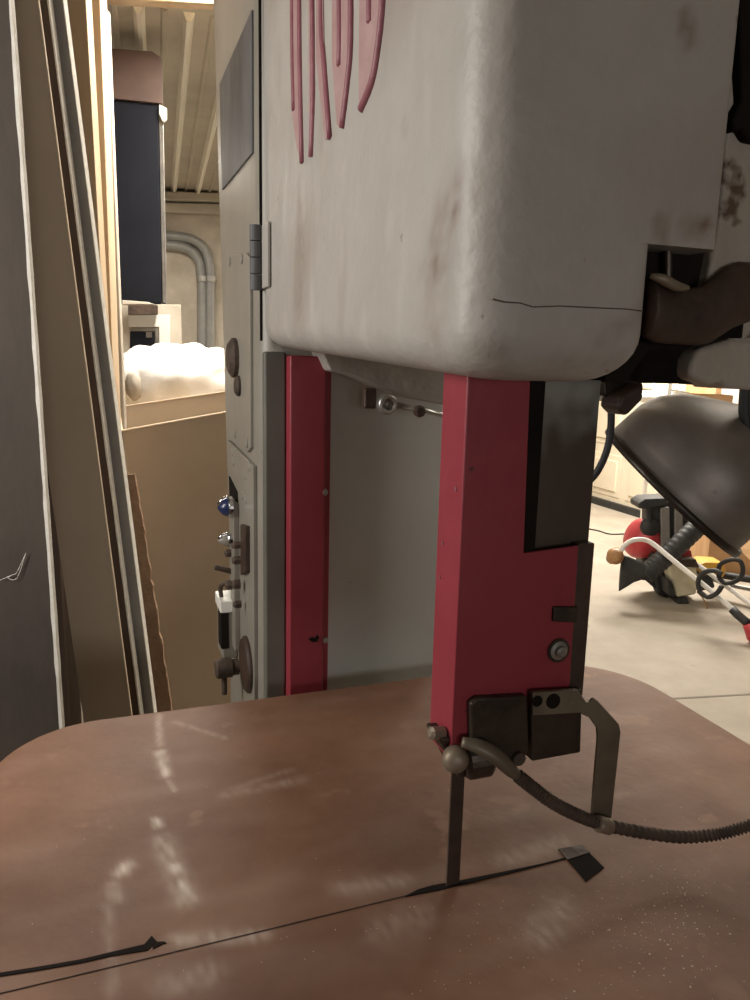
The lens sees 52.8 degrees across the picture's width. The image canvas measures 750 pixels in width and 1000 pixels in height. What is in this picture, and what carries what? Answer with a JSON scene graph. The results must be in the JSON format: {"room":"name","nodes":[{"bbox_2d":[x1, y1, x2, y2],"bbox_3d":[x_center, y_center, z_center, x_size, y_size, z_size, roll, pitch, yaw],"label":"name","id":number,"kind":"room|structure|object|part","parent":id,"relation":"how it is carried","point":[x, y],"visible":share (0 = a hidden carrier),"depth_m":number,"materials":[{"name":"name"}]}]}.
{"room":"woodworking shop","nodes":[
{"label":"woodworking shop","id":0,"kind":"room"},
{"bbox_2d":[47,469,81,726],"bbox_3d":[-1.325,-0.239,2.042,0.940,2.650,0.090,1,11,0],"label":"board","id":1,"kind":"structure","parent":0,"point":[70,687],"depth_m":2.13,"materials":[{"name":"wood"}]},
{"bbox_2d":[107,0,213,9],"bbox_3d":[-0.474,-1.446,2.039,1.178,0.236,0.040,1,11,0],"label":"header beam","id":2,"kind":"structure","parent":0,"point":[184,4],"depth_m":2.05,"materials":[{"name":"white wood"}]},
{"bbox_2d":[107,5,218,192],"bbox_3d":[2.045,-1.873,3.708,12.000,0.100,14.000,1,11,0],"label":"ceiling","id":3,"kind":"structure","parent":0,"point":[125,13],"depth_m":3.24,"materials":[{"name":"wood"}]},
{"bbox_2d":[161,190,223,348],"bbox_3d":[-1.774,-0.934,5.671,5.200,2.650,0.100,-2,11,-16],"label":"wall","id":4,"kind":"structure","parent":0,"point":[180,267],"depth_m":5.59,"materials":[{"name":"beige paint"}]},
{"bbox_2d":[110,5,121,48],"bbox_3d":[-1.284,-1.943,3.957,0.024,0.010,3.031,-2,11,-16],"label":"ceiling beam","id":5,"kind":"structure","parent":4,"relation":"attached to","point":[113,8],"depth_m":2.70,"materials":[{"name":"wood"}]},
{"bbox_2d":[133,6,146,50],"bbox_3d":[-1.205,-1.935,3.981,0.040,0.030,3.031,-2,11,-16],"label":"trim","id":6,"kind":"structure","parent":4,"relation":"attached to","point":[138,11],"depth_m":2.68,"materials":[{"name":"beige wood"}]},
{"bbox_2d":[160,8,167,155],"bbox_3d":[-1.125,-1.948,4.002,0.024,0.010,3.031,-2,11,-16],"label":"ceiling beam","id":7,"kind":"structure","parent":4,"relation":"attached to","point":[163,12],"depth_m":2.88,"materials":[{"name":"wood"}]},
{"bbox_2d":[171,11,194,191],"bbox_3d":[-1.046,-1.940,4.026,0.040,0.030,3.031,-2,11,-16],"label":"ceiling beam","id":8,"kind":"structure","parent":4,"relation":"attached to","point":[188,17],"depth_m":3.25,"materials":[{"name":"beige wood"}]},
{"bbox_2d":[166,240,206,346],"bbox_3d":[-1.579,-0.859,5.639,0.682,2.082,0.089,-2,11,-15],"label":"conduit","id":9,"kind":"object","parent":4,"relation":"attached to","point":[201,278],"visible":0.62,"depth_m":5.54,"materials":[{"name":"grey metal"}]},
{"bbox_2d":[166,231,215,347],"bbox_3d":[-1.549,-0.889,5.642,0.738,2.146,0.089,-2,11,-15],"label":"conduit","id":10,"kind":"object","parent":4,"relation":"attached to","point":[188,238],"visible":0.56,"depth_m":5.55,"materials":[{"name":"grey metal"}]},
{"bbox_2d":[165,202,219,214],"bbox_3d":[-1.333,-2.115,5.481,0.985,0.112,0.058,-2,11,-16],"label":"trim","id":11,"kind":"structure","parent":4,"relation":"attached to","point":[170,208],"depth_m":5.46,"materials":[{"name":"wood"}]},
{"bbox_2d":[165,191,219,203],"bbox_3d":[-1.324,-2.179,5.439,0.972,0.101,0.118,-2,11,-16],"label":"trim","id":12,"kind":"structure","parent":4,"relation":"attached to","point":[176,197],"depth_m":5.40,"materials":[{"name":"wood"}]},
{"bbox_2d":[184,15,213,191],"bbox_3d":[-0.966,-1.952,4.046,0.024,0.010,3.032,-2,11,-16],"label":"ceiling beam","id":13,"kind":"structure","parent":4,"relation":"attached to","point":[210,34],"depth_m":3.35,"materials":[{"name":"wood"}]},
{"bbox_2d":[195,94,216,193],"bbox_3d":[-0.887,-1.945,4.070,0.040,0.030,3.032,-2,11,-16],"label":"ceiling beam","id":14,"kind":"structure","parent":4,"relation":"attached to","point":[212,127],"depth_m":4.20,"materials":[{"name":"beige wood"}]},
{"bbox_2d":[208,159,217,192],"bbox_3d":[-0.807,-1.957,4.091,0.024,0.010,3.032,-2,11,-16],"label":"trim","id":15,"kind":"structure","parent":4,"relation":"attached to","point":[216,166],"depth_m":5.00,"materials":[{"name":"wood"}]},
{"bbox_2d":[81,503,749,744],"bbox_3d":[1.981,0.829,4.218,12.000,0.100,14.000,1,11,0],"label":"floor","id":16,"kind":"structure","parent":0,"point":[691,649],"depth_m":4.20,"materials":[{"name":"beige concrete"}]},
{"bbox_2d":[0,0,64,761],"bbox_3d":[-0.834,-0.061,1.280,0.582,2.606,0.013,1,11,0],"label":"wooden board","id":17,"kind":"object","parent":16,"relation":"on","point":[31,694],"visible":0.75,"depth_m":1.28,"materials":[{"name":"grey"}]},
{"bbox_2d":[1,553,25,579],"bbox_3d":[-0.624,0.115,1.302,0.049,0.050,0.001,1,11,0],"label":"thread","id":18,"kind":"object","parent":17,"relation":"attached to","point":[25,553],"visible":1,"depth_m":1.30,"materials":[{"name":"white fabric"}]},
{"bbox_2d":[14,0,132,722],"bbox_3d":[-0.567,-0.081,1.415,0.320,2.608,0.007,1,11,0],"label":"wooden board","id":19,"kind":"object","parent":16,"relation":"on","point":[72,454],"visible":0.64,"depth_m":1.40,"materials":[{"name":"wood"}]},
{"bbox_2d":[67,0,109,335],"bbox_3d":[-0.692,-0.178,1.882,0.109,2.620,0.038,1,11,0],"label":"wooden board","id":20,"kind":"object","parent":16,"relation":"on","point":[80,11],"visible":0.02,"depth_m":1.73,"materials":[{"name":"brown wood"}]},
{"bbox_2d":[40,0,143,714],"bbox_3d":[-0.523,-0.084,1.452,0.249,2.602,0.021,1,11,0],"label":"wooden board","id":21,"kind":"object","parent":16,"relation":"on","point":[47,9],"visible":0.68,"depth_m":1.41,"materials":[{"name":"plywood"},{"name":"wood"}]},
{"bbox_2d":[53,0,156,713],"bbox_3d":[-0.509,-0.089,1.481,0.260,2.603,0.021,1,11,0],"label":"wooden board","id":22,"kind":"object","parent":16,"relation":"on","point":[63,29],"visible":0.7,"depth_m":1.44,"materials":[{"name":"fibreboard"},{"name":"pressed wood fibre"}]},
{"bbox_2d":[92,0,120,422],"bbox_3d":[-0.704,-0.206,2.025,0.044,2.620,0.050,1,11,0],"label":"wooden board","id":23,"kind":"object","parent":16,"relation":"on","point":[99,7],"visible":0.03,"depth_m":1.89,"materials":[{"name":"brown wood"}]},
{"bbox_2d":[107,11,126,428],"bbox_3d":[-0.717,-0.095,2.153,0.040,2.354,0.020,1,11,0],"label":"strip","id":24,"kind":"object","parent":16,"relation":"on","point":[116,229],"visible":0.31,"depth_m":2.04,"materials":[{"name":"beige wood"}]},
{"bbox_2d":[127,472,172,711],"bbox_3d":[-0.488,0.554,1.740,0.217,1.247,0.011,1,11,0],"label":"strip","id":25,"kind":"object","parent":16,"relation":"on","point":[155,640],"visible":0.26,"depth_m":1.68,"materials":[{"name":"brown wood"}]},
{"bbox_2d":[122,300,181,352],"bbox_3d":[-0.927,0.043,3.188,0.233,1.690,0.416,-2,11,-17],"label":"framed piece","id":26,"kind":"object","parent":16,"relation":"on","point":[143,323],"visible":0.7,"depth_m":2.92,"materials":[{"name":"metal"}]},
{"bbox_2d":[112,49,166,303],"bbox_3d":[-0.910,-1.217,2.931,0.202,0.894,0.316,-2,11,-17],"label":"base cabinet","id":27,"kind":"object","parent":26,"relation":"on","point":[140,115],"visible":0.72,"depth_m":2.83,"materials":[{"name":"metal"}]},
{"bbox_3d":[-0.897,-0.532,2.949,0.112,0.279,0.010,1,11,0],"label":"frame","id":28,"kind":"part","parent":26,"relation":"part of","materials":[{"name":"metal"}]},
{"bbox_3d":[-0.877,-0.556,2.943,0.166,0.328,0.012,1,11,0],"label":"white frame","id":29,"kind":"part","parent":26,"relation":"part of","materials":[{"name":"white wood"}]},
{"bbox_2d":[146,332,151,337],"bbox_3d":[-0.875,-0.640,2.922,0.025,0.022,0.004,1,11,0],"label":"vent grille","id":30,"kind":"object","parent":26,"relation":"attached to","point":[148,334],"depth_m":2.92,"materials":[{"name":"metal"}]},
{"bbox_2d":[121,391,230,709],"bbox_3d":[-0.554,0.379,2.223,0.429,1.406,0.229,1,11,0],"label":"board","id":31,"kind":"object","parent":16,"relation":"on","point":[175,448],"visible":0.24,"depth_m":2.06,"materials":[{"name":"brown wood"}]},
{"bbox_2d":[0,0,749,999],"bbox_3d":[0.021,0.153,0.944,0.952,2.350,1.450,-3,11,-20],"label":"saw","id":32,"kind":"object","parent":16,"relation":"on","point":[452,232],"visible":1,"depth_m":0.68,"materials":[{"name":"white metal"}]},
{"bbox_3d":[-0.240,-0.238,1.266,0.014,0.066,0.066,-3,11,-20],"label":"adjusting knob","id":33,"kind":"part","parent":32,"relation":"part of","materials":[{"name":"metal"}]},
{"bbox_2d":[214,440,257,702],"bbox_3d":[-0.242,0.180,1.323,0.109,0.546,0.236,1,11,0],"label":"switch plate","id":34,"kind":"object","parent":32,"relation":"attached to","point":[237,606],"depth_m":1.29,"materials":[{"name":"metal"}]},
{"bbox_3d":[-0.223,-0.617,1.204,0.003,0.185,0.302,-3,11,-20],"label":"weathered plate","id":35,"kind":"part","parent":32,"relation":"part of","materials":[{"name":"grey metal"}]},
{"bbox_3d":[-0.228,-0.251,1.258,0.005,0.323,0.241,-3,11,-20],"label":"access plate","id":36,"kind":"part","parent":32,"relation":"part of","materials":[{"name":"grey metal"}]},
{"bbox_3d":[0.018,0.197,1.248,0.210,0.910,0.010,-3,11,-20],"label":"throat panel","id":37,"kind":"part","parent":32,"relation":"part of","materials":[{"name":"grey metal"}]},
{"bbox_2d":[56,738,744,998],"bbox_3d":[0.039,0.357,0.809,0.733,0.001,0.477,1,11,-3],"label":"sawdust","id":38,"kind":"object","parent":32,"relation":"on","point":[185,738],"visible":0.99,"depth_m":0.69},
{"bbox_3d":[0.068,-0.133,1.117,0.079,0.024,0.010,-1,11,-14],"label":"lever","id":39,"kind":"part","parent":32,"relation":"part of","materials":[{"name":"metal"}]},
{"bbox_3d":[0.077,0.314,0.720,0.013,0.880,0.001,-2,11,-20],"label":"saw blade","id":40,"kind":"part","parent":32,"relation":"part of","materials":[{"name":"silver metal"}]},
{"bbox_3d":[0.161,0.176,0.660,0.057,0.026,0.005,-3,11,-20],"label":"plate","id":41,"kind":"part","parent":32,"relation":"part of","materials":[{"name":"grey metal"}]},
{"bbox_2d":[547,638,569,662],"bbox_3d":[0.160,0.131,0.659,0.022,0.022,0.002,-2,11,-20],"label":"bolt","id":42,"kind":"object","parent":32,"relation":"in","point":[553,642],"depth_m":0.66,"materials":[{"name":"silver metal"}]},
{"bbox_3d":[0.148,0.033,0.669,0.072,0.295,0.036,-3,11,-20],"label":"guide post","id":43,"kind":"part","parent":32,"relation":"part of","materials":[{"name":"metal"}]},
{"bbox_3d":[0.207,0.365,0.783,0.029,0.001,0.018,-3,11,-20],"label":"insert plate","id":44,"kind":"part","parent":32,"relation":"part of","materials":[{"name":"silver metal"}]},
{"bbox_3d":[0.215,-0.166,0.553,0.010,0.039,0.006,-3,11,-20],"label":"tension rod","id":45,"kind":"part","parent":32,"relation":"part of","materials":[{"name":"metal"}]},
{"bbox_2d":[605,389,749,557],"bbox_3d":[0.355,-0.097,0.884,0.302,0.331,0.244,-4,12,-25],"label":"lamp","id":46,"kind":"object","parent":32,"relation":"attached to","point":[693,450],"visible":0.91,"depth_m":0.84,"materials":[{"name":"metal"}]},
{"bbox_3d":[0.428,-0.069,0.860,0.037,0.134,0.012,1,11,0],"label":"cord","id":47,"kind":"part","parent":46,"relation":"part of","materials":[{"name":"black rubber"}]},
{"bbox_3d":[0.258,-0.148,0.564,0.134,0.064,0.024,-3,11,-20],"label":"tension arm","id":48,"kind":"part","parent":32,"relation":"part of"},
{"bbox_2d":[589,528,623,534],"bbox_3d":[2.028,0.280,6.828,0.776,0.012,0.132,8,13,32],"label":"cable","id":49,"kind":"object","parent":16,"relation":"on","point":[589,528],"visible":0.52,"depth_m":6.73,"materials":[{"name":"black rubber"}]},
{"bbox_2d":[640,383,671,517],"bbox_3d":[2.678,-0.297,6.221,0.780,1.401,0.360,1,11,0],"label":"storage rack","id":50,"kind":"object","parent":16,"relation":"on","point":[654,385],"visible":0.02,"depth_m":6.26,"materials":[{"name":"white metal"}]},
{"bbox_2d":[640,388,692,402],"bbox_3d":[2.337,-0.831,6.091,0.480,0.140,0.240,1,11,0],"label":"wooden board","id":51,"kind":"object","parent":50,"relation":"on","point":[647,395],"visible":0.27,"depth_m":6.02,"materials":[{"name":"beige wood"}]},
{"bbox_2d":[691,393,732,401],"bbox_3d":[2.712,-0.808,6.119,0.260,0.098,0.250,1,11,0],"label":"box","id":52,"kind":"object","parent":50,"relation":"on","point":[729,398],"visible":0.4,"depth_m":5.99,"materials":[{"name":"brown cardboard"}]},
{"bbox_2d":[619,494,703,596],"bbox_3d":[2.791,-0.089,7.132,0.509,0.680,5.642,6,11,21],"label":"backpack blower","id":53,"kind":"object","parent":16,"relation":"on","point":[660,522],"visible":0.72,"depth_m":4.80,"materials":[{"name":"grey plastic"}]},
{"bbox_3d":[1.762,0.007,4.863,0.186,0.074,0.170,1,11,0],"label":"handle","id":54,"kind":"part","parent":53,"relation":"part of","materials":[{"name":"grey plastic"}]},
{"bbox_3d":[1.761,0.190,4.852,0.086,0.386,0.060,1,11,0],"label":"frame rail","id":55,"kind":"part","parent":53,"relation":"part of","materials":[{"name":"black plastic"}]},
{"bbox_3d":[1.907,0.306,4.934,0.351,0.645,0.120,1,11,0],"label":"frame","id":56,"kind":"part","parent":53,"relation":"part of","materials":[{"name":"grey plastic"}]},
{"bbox_2d":[606,537,749,641],"bbox_3d":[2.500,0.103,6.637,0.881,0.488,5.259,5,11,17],"label":"string trimmer","id":57,"kind":"object","parent":16,"relation":"on","point":[615,555],"visible":0.93,"depth_m":4.33,"materials":[{"name":"white metal"}]},
{"bbox_3d":[1.888,0.459,4.272,0.035,0.166,0.155,-5,13,-32],"label":"loop handle","id":58,"kind":"part","parent":57,"relation":"part of","materials":[{"name":"black plastic"}]},
{"bbox_3d":[1.904,0.516,4.273,0.032,0.107,0.144,-6,13,-34],"label":"loop handle","id":59,"kind":"part","parent":57,"relation":"part of","materials":[{"name":"black plastic"}]},
{"bbox_2d":[660,550,749,606],"bbox_3d":[2.097,0.506,4.681,0.427,0.380,0.644,-1,11,-14],"label":"string trimmer","id":60,"kind":"object","parent":16,"relation":"on","point":[677,584],"visible":0.84,"depth_m":4.79,"materials":[{"name":"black plastic"}]},
{"bbox_3d":[1.955,0.488,4.871,0.200,0.239,0.170,1,11,0],"label":"fuel tank","id":61,"kind":"part","parent":60,"relation":"part of","materials":[{"name":"white plastic"}]},
{"bbox_2d":[712,572,749,590],"bbox_3d":[2.332,0.515,4.843,0.058,0.122,0.508,-8,14,-40],"label":"string trimmer","id":62,"kind":"object","parent":60,"relation":"on","point":[729,576],"visible":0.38,"depth_m":4.84,"materials":[{"name":"metal"}]},
{"bbox_3d":[2.153,0.432,4.571,0.041,0.191,0.174,-7,13,-37],"label":"loop handle","id":63,"kind":"part","parent":60,"relation":"part of","materials":[{"name":"black plastic"}]},
{"bbox_2d":[673,693,749,698],"bbox_3d":[1.404,0.907,3.457,0.806,0.001,0.015,0,11,-10],"label":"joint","id":64,"kind":"structure","parent":16,"relation":"on","point":[748,693],"depth_m":3.48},
{"bbox_2d":[690,535,749,574],"bbox_3d":[2.717,0.301,5.757,0.600,0.400,0.600,1,11,0],"label":"crate","id":65,"kind":"object","parent":16,"relation":"on","point":[704,547],"visible":0.07,"depth_m":5.49,"materials":[{"name":"brown wood"}]},
{"bbox_3d":[2.426,0.314,5.760,0.020,0.360,0.559,1,11,0],"label":"panel","id":66,"kind":"part","parent":65,"relation":"part of","materials":[{"name":"orange wood"}]},
{"bbox_3d":[2.715,0.375,5.475,0.600,0.360,0.020,1,11,0],"label":"panel","id":67,"kind":"part","parent":65,"relation":"part of","materials":[{"name":"orange wood"}]},
{"bbox_2d":[741,540,749,559],"bbox_3d":[2.550,0.400,4.980,0.353,0.342,0.226,5,11,21],"label":"plywood offcut","id":68,"kind":"object","parent":16,"relation":"on","point":[745,548],"visible":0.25,"depth_m":4.96,"materials":[{"name":"brown wood"}]},
{"bbox_3d":[-0.684,0.369,2.657,1.050,1.258,0.520,1,11,0],"label":"storage bench","id":69,"kind":"object","parent":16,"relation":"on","visible":0},
{"bbox_2d":[124,343,224,404],"bbox_3d":[-0.651,-0.395,2.522,0.524,0.258,0.419,1,11,0],"label":"plastic bag","id":70,"kind":"object","parent":69,"relation":"on","point":[159,371],"visible":0.47,"depth_m":2.34,"materials":[{"name":"white plastic"}]},
{"bbox_2d":[721,389,738,403],"bbox_3d":[3.933,-0.509,4.134,0.100,2.650,14.000,-3,11,-20],"label":"wall","id":71,"kind":"structure","parent":0,"point":[735,392],"depth_m":6.42,"materials":[{"name":"grey paint"}]},
{"bbox_2d":[591,383,685,517],"bbox_3d":[2.334,-1.120,8.248,0.085,2.250,3.100,-3,11,-20],"label":"door","id":72,"kind":"structure","parent":71,"relation":"in","point":[618,481],"depth_m":7.83,"materials":[{"name":"beige paint"}]},
{"bbox_3d":[2.429,-0.284,8.068,0.026,0.440,0.600,-3,11,-20],"label":"raised panel","id":73,"kind":"part","parent":72,"relation":"part of","materials":[{"name":"beige paint"}]},
{"bbox_3d":[2.441,-0.815,7.968,0.026,0.440,0.600,-3,11,-20],"label":"raised panel","id":74,"kind":"part","parent":72,"relation":"part of","materials":[{"name":"beige paint"}]},
{"bbox_3d":[2.665,-0.157,7.422,0.026,0.440,0.600,-3,11,-20],"label":"raised panel","id":75,"kind":"part","parent":72,"relation":"part of","materials":[{"name":"beige paint"}]},
{"bbox_3d":[2.690,-1.218,7.221,0.026,0.440,0.600,-3,11,-20],"label":"raised panel","id":76,"kind":"part","parent":72,"relation":"part of","materials":[{"name":"beige paint"}]},
{"bbox_2d":[686,385,720,393],"bbox_3d":[2.908,-0.869,6.720,0.058,2.350,0.360,-3,11,-20],"label":"trim","id":77,"kind":"structure","parent":71,"relation":"attached to","point":[689,388],"depth_m":6.67,"materials":[{"name":"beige wood"}]}
]}

